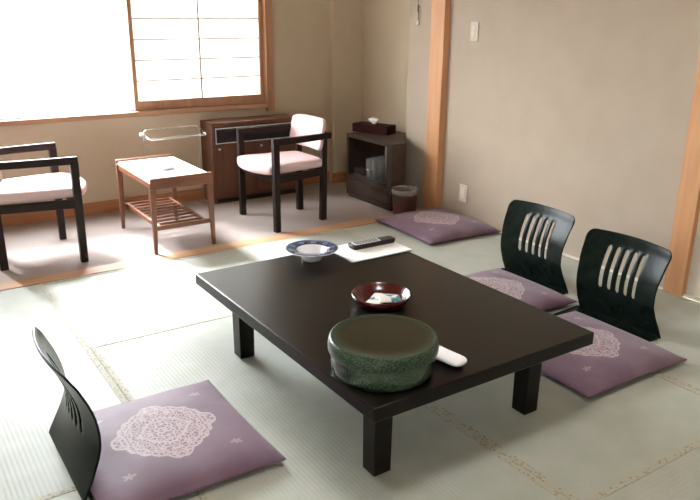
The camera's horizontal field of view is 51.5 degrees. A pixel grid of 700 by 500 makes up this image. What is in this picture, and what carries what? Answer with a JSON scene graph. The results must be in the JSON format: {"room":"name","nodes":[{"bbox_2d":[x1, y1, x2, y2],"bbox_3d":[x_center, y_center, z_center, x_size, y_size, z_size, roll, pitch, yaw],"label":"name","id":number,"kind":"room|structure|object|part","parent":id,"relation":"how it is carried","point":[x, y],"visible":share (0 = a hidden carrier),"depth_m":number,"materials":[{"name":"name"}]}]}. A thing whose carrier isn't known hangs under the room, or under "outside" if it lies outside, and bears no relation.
{"room":"traditional dwelling","nodes":[
{"label":"traditional dwelling","id":0,"kind":"room"},
{"bbox_2d":[0,0,328,204],"bbox_3d":[-1.829,-1.397,4.515,4.490,2.420,0.150,-11,22,-32],"label":"wall","id":1,"kind":"structure","parent":0,"point":[300,27],"depth_m":5.06,"materials":[{"name":"paint"}]},
{"bbox_2d":[0,0,274,126],"bbox_3d":[-2.125,-1.426,4.276,3.655,1.420,0.184,-11,22,-32],"label":"window","id":2,"kind":"structure","parent":1,"relation":"in","point":[267,24],"depth_m":4.90,"materials":[{"name":"brown wood"}]},
{"bbox_3d":[-2.024,-1.459,4.376,1.360,1.340,0.024,-11,22,-32],"label":"sash","id":3,"kind":"part","parent":2,"relation":"part of","materials":[{"name":"brown wood"}]},
{"bbox_3d":[-1.092,-1.655,4.993,0.988,1.340,0.024,-11,22,-32],"label":"sash","id":4,"kind":"part","parent":2,"relation":"part of","materials":[{"name":"silver metal"}]},
{"bbox_3d":[-2.126,-1.440,4.273,3.655,1.392,0.180,-11,22,-32],"label":"casing","id":5,"kind":"part","parent":2,"relation":"part of","materials":[{"name":"brown wood"}]},
{"bbox_2d":[125,0,264,110],"bbox_3d":[-1.037,-1.641,4.922,0.970,1.316,0.028,-11,22,-32],"label":"screen","id":6,"kind":"object","parent":2,"relation":"attached to","point":[183,53],"visible":1,"depth_m":5.00,"materials":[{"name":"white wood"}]},
{"bbox_3d":[-0.629,-1.729,5.228,0.057,1.420,0.184,-11,22,-32],"label":"casing","id":7,"kind":"part","parent":2,"relation":"part of","materials":[{"name":"brown wood"}]},
{"bbox_2d":[1,171,328,226],"bbox_3d":[-1.916,-0.241,4.744,4.200,0.080,0.014,-11,22,-32],"label":"baseboard","id":8,"kind":"structure","parent":1,"relation":"attached to","point":[192,194],"depth_m":4.88,"materials":[{"name":"brown wood"}]},
{"bbox_2d":[0,181,422,282],"bbox_3d":[-1.565,-0.074,4.473,4.680,0.060,1.220,-11,22,-32],"label":"floor","id":9,"kind":"structure","parent":0,"point":[35,249],"depth_m":4.52,"materials":[{"name":"grey carpet"}]},
{"bbox_2d":[0,142,88,270],"bbox_3d":[-1.728,-0.286,3.968,0.544,0.660,0.523,-11,22,-32],"label":"armchair","id":10,"kind":"object","parent":9,"relation":"on","point":[55,185],"visible":1,"depth_m":3.83,"materials":[{"name":"black wood"}]},
{"bbox_3d":[-1.822,-0.170,3.742,0.041,0.580,0.046,-11,22,-32],"label":"leg","id":11,"kind":"part","parent":10,"relation":"part of","materials":[{"name":"black wood"}]},
{"bbox_3d":[-1.874,-0.559,4.053,0.450,0.041,0.035,-14,24,-38],"label":"armrest","id":12,"kind":"part","parent":10,"relation":"part of","materials":[{"name":"black wood"}]},
{"bbox_3d":[-1.748,-0.281,3.955,0.410,0.047,0.507,-11,22,-32],"label":"seat rail","id":13,"kind":"part","parent":10,"relation":"part of","materials":[{"name":"black wood"}]},
{"bbox_3d":[-1.628,-0.440,3.704,0.450,0.041,0.035,-9,21,-26],"label":"armrest","id":14,"kind":"part","parent":10,"relation":"part of","materials":[{"name":"black wood"}]},
{"bbox_2d":[0,173,86,203],"bbox_3d":[-1.707,-0.344,3.963,0.495,0.072,0.452,-11,22,-32],"label":"seat cushion","id":15,"kind":"object","parent":10,"relation":"on","point":[52,185],"depth_m":3.84,"materials":[{"name":"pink fabric"}]},
{"bbox_3d":[-1.720,-0.330,4.268,0.041,0.553,0.037,-11,22,-32],"label":"leg","id":16,"kind":"part","parent":10,"relation":"part of","materials":[{"name":"black wood"}]},
{"bbox_3d":[-1.450,-0.199,3.885,0.041,0.553,0.037,-11,22,-32],"label":"leg","id":17,"kind":"part","parent":10,"relation":"part of","materials":[{"name":"black wood"}]},
{"bbox_2d":[115,154,215,254],"bbox_3d":[-1.114,-0.293,4.361,0.370,0.436,0.640,-11,22,-32],"label":"coffee table","id":18,"kind":"object","parent":9,"relation":"on","point":[144,170],"visible":0.99,"depth_m":4.22,"materials":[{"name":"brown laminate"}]},
{"bbox_3d":[-1.419,-0.333,4.511,0.036,0.410,0.026,-11,22,-32],"label":"leg","id":19,"kind":"part","parent":18,"relation":"part of","materials":[{"name":"brown wood"}]},
{"bbox_3d":[-1.253,-0.429,4.217,0.016,0.032,0.600,-11,22,-32],"label":"rail","id":20,"kind":"part","parent":18,"relation":"part of","materials":[{"name":"brown wood"}]},
{"bbox_3d":[-1.228,-0.203,4.311,0.016,0.025,0.580,-11,22,-32],"label":"shelf rail","id":21,"kind":"part","parent":18,"relation":"part of","materials":[{"name":"brown wood"}]},
{"bbox_3d":[-1.285,-0.553,4.546,0.364,0.064,0.020,-11,22,-32],"label":"rail","id":22,"kind":"part","parent":18,"relation":"part of","materials":[{"name":"brown wood"}]},
{"bbox_3d":[-1.279,-0.305,4.615,0.322,0.025,0.018,-11,22,-32],"label":"shelf rail","id":23,"kind":"part","parent":18,"relation":"part of","materials":[{"name":"brown wood"}]},
{"bbox_3d":[-1.088,-0.173,4.042,0.036,0.410,0.026,-11,22,-32],"label":"leg","id":24,"kind":"part","parent":18,"relation":"part of","materials":[{"name":"brown wood"}]},
{"bbox_2d":[156,162,173,169],"bbox_3d":[-1.085,-0.491,4.257,0.106,0.028,0.106,-11,22,-32],"label":"ashtray","id":25,"kind":"object","parent":18,"relation":"on","point":[164,165],"visible":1,"depth_m":4.24,"materials":[{"name":"clear glass"}]},
{"bbox_3d":[-1.141,-0.389,4.688,0.036,0.410,0.026,-11,22,-32],"label":"leg","id":26,"kind":"part","parent":18,"relation":"part of","materials":[{"name":"brown wood"}]},
{"bbox_3d":[-0.940,-0.386,4.058,0.364,0.064,0.020,-11,22,-32],"label":"rail","id":27,"kind":"part","parent":18,"relation":"part of","materials":[{"name":"brown wood"}]},
{"bbox_2d":[157,218,210,230],"bbox_3d":[-0.951,-0.147,4.151,0.322,0.025,0.018,-11,22,-32],"label":"shelf","id":28,"kind":"object","parent":18,"relation":"attached to","point":[204,220],"depth_m":4.14,"materials":[{"name":"brown wood"}]},
{"bbox_3d":[-1.002,-0.249,4.455,0.016,0.025,0.580,-11,22,-32],"label":"shelf rail","id":29,"kind":"part","parent":18,"relation":"part of","materials":[{"name":"brown wood"}]},
{"bbox_3d":[-0.810,-0.229,4.219,0.036,0.410,0.026,-11,22,-32],"label":"leg","id":30,"kind":"part","parent":18,"relation":"part of","materials":[{"name":"brown wood"}]},
{"bbox_2d":[139,126,207,219],"bbox_3d":[-1.175,-0.531,4.852,0.420,0.574,0.276,-11,22,-32],"label":"towel rack","id":31,"kind":"object","parent":9,"relation":"on","point":[203,132],"visible":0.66,"depth_m":4.74,"materials":[{"name":"silver metal"}]},
{"bbox_3d":[-1.150,-0.756,4.761,0.399,0.016,0.063,-11,22,-32],"label":"hanging rail","id":32,"kind":"part","parent":31,"relation":"part of","materials":[{"name":"silver metal"}]},
{"bbox_3d":[-1.134,-0.757,4.721,0.409,0.040,0.145,-11,22,-32],"label":"hanging rail","id":33,"kind":"part","parent":31,"relation":"part of","materials":[{"name":"silver metal"}]},
{"bbox_2d":[200,113,295,203],"bbox_3d":[-0.718,-0.677,5.312,0.690,0.570,0.210,-11,22,-32],"label":"base cabinet","id":34,"kind":"object","parent":9,"relation":"on","point":[219,145],"visible":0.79,"depth_m":5.16,"materials":[{"name":"brown wood"}]},
{"bbox_3d":[-0.807,-0.572,5.182,0.318,0.384,0.019,-11,22,-32],"label":"door","id":35,"kind":"part","parent":34,"relation":"part of","materials":[{"name":"brown wood"}]},
{"bbox_2d":[214,122,290,144],"bbox_3d":[-0.669,-0.839,5.184,0.638,0.110,0.026,-11,22,-32],"label":"grille","id":36,"kind":"object","parent":34,"relation":"attached to","point":[224,134],"depth_m":5.14,"materials":[{"name":"black plastic"}]},
{"bbox_3d":[-0.539,-0.626,5.352,0.318,0.384,0.019,-11,22,-32],"label":"door","id":37,"kind":"part","parent":34,"relation":"part of","materials":[{"name":"brown wood"}]},
{"bbox_2d":[236,114,331,232],"bbox_3d":[-0.443,-0.520,4.707,0.544,0.660,0.523,-11,22,-32],"label":"armchair","id":38,"kind":"object","parent":9,"relation":"on","point":[306,130],"visible":1,"depth_m":4.64,"materials":[{"name":"pink fabric"}]},
{"bbox_3d":[-0.721,-0.505,4.824,0.041,0.553,0.037,-11,22,-32],"label":"leg","id":39,"kind":"part","parent":38,"relation":"part of","materials":[{"name":"black wood"}]},
{"bbox_3d":[-0.538,-0.803,4.825,0.450,0.041,0.035,-9,21,-26],"label":"armrest","id":40,"kind":"part","parent":38,"relation":"part of","materials":[{"name":"black wood"}]},
{"bbox_3d":[-0.451,-0.375,4.441,0.041,0.553,0.037,-11,22,-32],"label":"leg","id":41,"kind":"part","parent":38,"relation":"part of","materials":[{"name":"black wood"}]},
{"bbox_2d":[237,151,321,174],"bbox_3d":[-0.462,-0.569,4.676,0.495,0.072,0.452,-11,22,-32],"label":"seat cushion","id":42,"kind":"object","parent":38,"relation":"on","point":[290,161],"depth_m":4.58,"materials":[{"name":"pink fabric"}]},
{"bbox_3d":[-0.422,-0.523,4.721,0.410,0.047,0.507,-11,22,-32],"label":"seat rail","id":43,"kind":"part","parent":38,"relation":"part of","materials":[{"name":"black wood"}]},
{"bbox_3d":[-0.348,-0.560,4.958,0.041,0.580,0.046,-11,22,-32],"label":"leg","id":44,"kind":"part","parent":38,"relation":"part of","materials":[{"name":"black wood"}]},
{"bbox_3d":[-0.291,-0.684,4.476,0.450,0.041,0.035,-14,24,-38],"label":"armrest","id":45,"kind":"part","parent":38,"relation":"part of","materials":[{"name":"black wood"}]},
{"bbox_2d":[290,114,325,149],"bbox_3d":[-0.257,-0.772,4.752,0.104,0.207,0.400,-11,22,-32],"label":"cushion","id":46,"kind":"object","parent":38,"relation":"on","point":[301,124],"depth_m":4.75,"materials":[{"name":"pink fabric"}]},
{"bbox_3d":[-0.175,-0.477,4.712,0.041,0.580,0.046,-11,22,-32],"label":"leg","id":47,"kind":"part","parent":38,"relation":"part of","materials":[{"name":"black wood"}]},
{"bbox_2d":[346,131,405,210],"bbox_3d":[0.281,-0.588,5.238,0.388,0.467,0.550,-11,22,-32],"label":"base cabinet","id":48,"kind":"object","parent":9,"relation":"on","point":[366,150],"visible":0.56,"depth_m":5.20,"materials":[{"name":"dark brown wood"}]},
{"bbox_2d":[354,167,369,175],"bbox_3d":[0.089,-0.578,5.323,0.060,0.045,0.120,-11,22,-32],"label":"box","id":49,"kind":"object","parent":48,"relation":"on","point":[362,171],"visible":1,"depth_m":5.29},
{"bbox_3d":[0.120,-0.465,5.167,0.005,0.008,0.466,-11,22,-32],"label":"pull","id":50,"kind":"part","parent":48,"relation":"part of","materials":[{"name":"brown wood"}]},
{"bbox_3d":[0.130,-0.427,5.187,0.020,0.100,0.502,-11,22,-32],"label":"drawer","id":51,"kind":"part","parent":48,"relation":"part of","materials":[{"name":"brown wood"}]},
{"bbox_2d":[352,117,395,134],"bbox_3d":[0.175,-0.916,5.303,0.300,0.112,0.124,13,22,32],"label":"tissue box","id":52,"kind":"object","parent":48,"relation":"on","point":[372,127],"visible":1,"depth_m":5.27,"materials":[{"name":"red wood"}]},
{"bbox_2d":[384,146,386,179],"bbox_3d":[0.268,-0.611,5.120,0.004,0.240,0.070,-11,22,-32],"label":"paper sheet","id":53,"kind":"object","parent":48,"relation":"in","point":[385,146],"visible":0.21,"depth_m":5.13,"materials":[{"name":"grey"}]},
{"bbox_2d":[392,186,418,213],"bbox_3d":[0.370,-0.331,4.913,0.188,0.182,0.189,-11,22,-32],"label":"waste bin","id":54,"kind":"object","parent":9,"relation":"on","point":[404,198],"visible":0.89,"depth_m":4.85,"materials":[{"name":"brown"}]},
{"bbox_2d":[329,0,362,181],"bbox_3d":[-0.031,-1.720,5.535,0.270,2.420,0.070,-11,22,-32],"label":"wall column","id":55,"kind":"structure","parent":0,"point":[345,16],"depth_m":5.62,"materials":[{"name":"paint"}]},
{"bbox_2d":[332,171,345,182],"bbox_3d":[-0.023,-0.598,5.869,0.282,0.080,0.014,-11,22,-32],"label":"baseboard","id":56,"kind":"structure","parent":55,"relation":"attached to","point":[339,176],"depth_m":5.82,"materials":[{"name":"brown wood"}]},
{"bbox_2d":[0,222,699,499],"bbox_3d":[0.301,0.860,1.760,4.595,0.081,5.415,-11,22,-32],"label":"floor","id":57,"kind":"structure","parent":0,"point":[119,336],"depth_m":2.56,"materials":[{"name":"tatami straw"},{"name":"cloth"}]},
{"bbox_2d":[32,327,101,499],"bbox_3d":[-0.727,0.441,2.235,0.395,0.398,0.430,-11,22,-32],"label":"chair","id":58,"kind":"object","parent":57,"relation":"on","point":[79,449],"visible":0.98,"depth_m":2.12,"materials":[{"name":"black paint"}]},
{"bbox_3d":[-0.709,0.620,2.309,0.346,0.008,0.430,-11,22,-32],"label":"seat","id":59,"kind":"part","parent":58,"relation":"part of","materials":[{"name":"black paint"}]},
{"bbox_2d":[82,380,285,499],"bbox_3d":[-0.584,0.590,2.294,0.545,0.056,0.590,-11,22,-32],"label":"floor cushion","id":60,"kind":"object","parent":58,"relation":"on","point":[172,444],"visible":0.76,"depth_m":2.21,"materials":[{"name":"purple fabric"}]},
{"bbox_2d":[195,251,593,476],"bbox_3d":[0.094,0.336,2.683,0.894,0.325,1.221,-11,22,-32],"label":"table","id":61,"kind":"object","parent":57,"relation":"on","point":[294,303],"visible":0.8,"depth_m":2.49,"materials":[{"name":"brown paint"}]},
{"bbox_3d":[-0.424,0.289,2.880,0.066,0.280,0.066,-11,22,-32],"label":"leg","id":62,"kind":"part","parent":61,"relation":"part of","materials":[{"name":"brown paint"}]},
{"bbox_2d":[285,240,338,261],"bbox_3d":[-0.160,0.014,3.045,0.225,0.050,0.225,-11,22,-32],"label":"dish","id":63,"kind":"object","parent":61,"relation":"on","point":[309,250],"visible":1,"depth_m":3.07,"materials":[{"name":"ceramic"}]},
{"bbox_2d":[334,242,411,262],"bbox_3d":[0.082,-0.004,3.174,0.317,0.009,0.228,-11,22,-32],"label":"magazine","id":64,"kind":"object","parent":61,"relation":"on","point":[351,255],"visible":0.62,"depth_m":3.13,"materials":[{"name":"white paper"}]},
{"bbox_2d":[348,236,394,249],"bbox_3d":[0.097,-0.033,3.208,0.230,0.024,0.055,-11,22,-31],"label":"remote control","id":65,"kind":"object","parent":64,"relation":"on","point":[362,244],"visible":1,"depth_m":3.19,"materials":[{"name":"black plastic"}]},
{"bbox_3d":[0.070,-0.037,3.188,0.138,0.002,0.044,-11,22,-31],"label":"plate","id":66,"kind":"part","parent":65,"relation":"part of","materials":[{"name":"silver metal"}]},
{"bbox_3d":[0.082,0.533,2.163,0.066,0.280,0.066,-11,22,-32],"label":"leg","id":67,"kind":"part","parent":61,"relation":"part of","materials":[{"name":"brown paint"}]},
{"bbox_2d":[351,282,410,310],"bbox_3d":[0.111,0.172,2.595,0.214,0.041,0.214,-11,22,-32],"label":"bowl","id":68,"kind":"object","parent":61,"relation":"on","point":[360,294],"visible":0.91,"depth_m":2.63,"materials":[{"name":"red ceramic"}]},
{"bbox_2d":[366,296,382,303],"bbox_3d":[0.093,0.182,2.573,0.054,0.014,0.082,9,20,25],"label":"sachet","id":69,"kind":"object","parent":68,"relation":"in","point":[375,300],"visible":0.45,"depth_m":2.56,"materials":[{"name":"white paper"}]},
{"bbox_2d":[371,293,394,297],"bbox_3d":[0.121,0.167,2.619,0.082,0.014,0.054,6,19,15],"label":"sachet","id":70,"kind":"object","parent":68,"relation":"in","point":[374,294],"visible":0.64,"depth_m":2.62,"materials":[{"name":"white paper"}]},
{"bbox_2d":[376,295,401,302],"bbox_3d":[0.140,0.173,2.577,0.082,0.016,0.054,-4,19,-13],"label":"sachet","id":71,"kind":"object","parent":68,"relation":"in","point":[382,298],"visible":0.94,"depth_m":2.57,"materials":[{"name":"white paper"}]},
{"bbox_2d":[328,314,438,391],"bbox_3d":[0.096,0.296,2.112,0.322,0.111,0.322,-11,22,-32],"label":"lidded box","id":72,"kind":"object","parent":61,"relation":"on","point":[370,352],"visible":1,"depth_m":2.02,"materials":[{"name":"green ceramic"}]},
{"bbox_2d":[435,345,466,366],"bbox_3d":[0.290,0.319,2.176,0.074,0.028,0.127,-16,25,-41],"label":"hand towel","id":73,"kind":"object","parent":61,"relation":"on","point":[449,357],"visible":0.61,"depth_m":2.15,"materials":[{"name":"white fabric"}]},
{"bbox_3d":[0.612,0.426,2.501,0.066,0.280,0.066,-11,22,-32],"label":"leg","id":74,"kind":"part","parent":61,"relation":"part of","materials":[{"name":"brown paint"}]},
{"bbox_2d":[375,208,500,244],"bbox_3d":[0.554,-0.178,4.640,0.550,0.069,0.605,-10,21,-29],"label":"floor cushion","id":75,"kind":"object","parent":57,"relation":"on","point":[431,226],"visible":1,"depth_m":4.51,"materials":[{"name":"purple fabric"}]},
{"bbox_2d":[464,268,576,310],"bbox_3d":[0.691,0.203,3.494,0.575,0.056,0.535,-11,22,-31],"label":"floor cushion","id":76,"kind":"object","parent":57,"relation":"on","point":[544,298],"visible":0.41,"depth_m":3.48,"materials":[{"name":"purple fabric"}]},
{"bbox_2d":[500,200,574,294],"bbox_3d":[0.825,-0.002,3.609,0.395,0.398,0.430,-11,22,-32],"label":"chair","id":77,"kind":"object","parent":57,"relation":"on","point":[547,272],"visible":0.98,"depth_m":3.68,"materials":[{"name":"black paint"}]},
{"bbox_3d":[0.803,0.185,3.657,0.346,0.008,0.430,-11,22,-32],"label":"seat","id":78,"kind":"part","parent":77,"relation":"part of","materials":[{"name":"purple fabric"}]},
{"bbox_2d":[553,228,671,341],"bbox_3d":[1.074,0.163,3.123,0.395,0.398,0.430,-11,22,-32],"label":"chair","id":79,"kind":"object","parent":57,"relation":"on","point":[636,316],"visible":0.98,"depth_m":3.20,"materials":[{"name":"black paint"}]},
{"bbox_3d":[1.052,0.350,3.171,0.346,0.008,0.430,-11,22,-32],"label":"seat","id":80,"kind":"part","parent":79,"relation":"part of","materials":[{"name":"purple fabric"}]},
{"bbox_2d":[541,311,686,397],"bbox_3d":[0.940,0.388,2.945,0.575,0.056,0.570,-11,22,-31],"label":"floor cushion","id":81,"kind":"object","parent":57,"relation":"on","point":[616,357],"visible":0.61,"depth_m":2.79,"materials":[{"name":"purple fabric"}]},
{"bbox_2d":[362,0,409,132],"bbox_3d":[0.283,-1.671,5.399,0.090,2.420,0.960,-11,22,-32],"label":"wall niche","id":82,"kind":"object","parent":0,"point":[386,23],"visible":0.22,"depth_m":5.42,"materials":[{"name":"paint"}]},
{"bbox_2d":[405,0,699,297],"bbox_3d":[2.068,-0.773,2.759,0.220,2.420,5.660,-11,22,-32],"label":"wall","id":83,"kind":"structure","parent":0,"point":[581,109],"depth_m":3.97,"materials":[{"name":"beige paint"}]},
{"bbox_2d":[0,209,423,290],"bbox_3d":[-1.232,0.096,3.924,4.355,0.032,0.105,-11,22,-32],"label":"trim","id":84,"kind":"structure","parent":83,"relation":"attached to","point":[165,257],"depth_m":4.08,"materials":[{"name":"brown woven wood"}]},
{"bbox_2d":[423,0,450,208],"bbox_3d":[0.614,-1.431,4.688,0.132,2.420,0.135,-11,22,-32],"label":"trim","id":85,"kind":"structure","parent":83,"relation":"attached to","point":[441,9],"depth_m":4.79,"materials":[{"name":"brown wood"}]},
{"bbox_2d":[459,184,467,202],"bbox_3d":[0.744,-0.374,4.774,0.011,0.116,0.072,-11,22,-32],"label":"wall outlet","id":86,"kind":"object","parent":83,"relation":"attached to","point":[463,188],"visible":1,"depth_m":4.77,"materials":[{"name":"white plastic"}]},
{"bbox_2d":[460,187,464,198],"bbox_3d":[0.741,-0.374,4.772,0.004,0.072,0.034,-11,22,-32],"label":"socket","id":87,"kind":"object","parent":86,"relation":"attached to","point":[462,189],"depth_m":4.77,"materials":[{"name":"beige plastic"}]},
{"bbox_2d":[470,22,478,41],"bbox_3d":[0.761,-1.337,4.442,0.010,0.116,0.068,-11,22,-32],"label":"light switch","id":88,"kind":"object","parent":83,"relation":"attached to","point":[474,31],"visible":1,"depth_m":4.44,"materials":[{"name":"beige plastic"}]},
{"bbox_2d":[497,231,662,289],"bbox_3d":[1.099,-0.035,4.324,0.012,0.012,1.725,-11,22,-32],"label":"trim","id":89,"kind":"structure","parent":83,"relation":"attached to","point":[520,239],"depth_m":4.08,"materials":[{"name":"white wood"}]},
{"bbox_2d":[663,55,699,296],"bbox_3d":[1.660,-0.940,3.249,0.123,2.420,0.105,-11,22,-32],"label":"trim","id":90,"kind":"structure","parent":83,"relation":"attached to","point":[687,209],"depth_m":3.46,"materials":[{"name":"brown wood"}]},
{"bbox_2d":[683,294,699,301],"bbox_3d":[2.600,0.683,2.217,0.019,0.012,3.435,-11,22,-32],"label":"trim","id":91,"kind":"structure","parent":83,"relation":"attached to","point":[684,295],"depth_m":3.53,"materials":[{"name":"white wood"}]}
]}

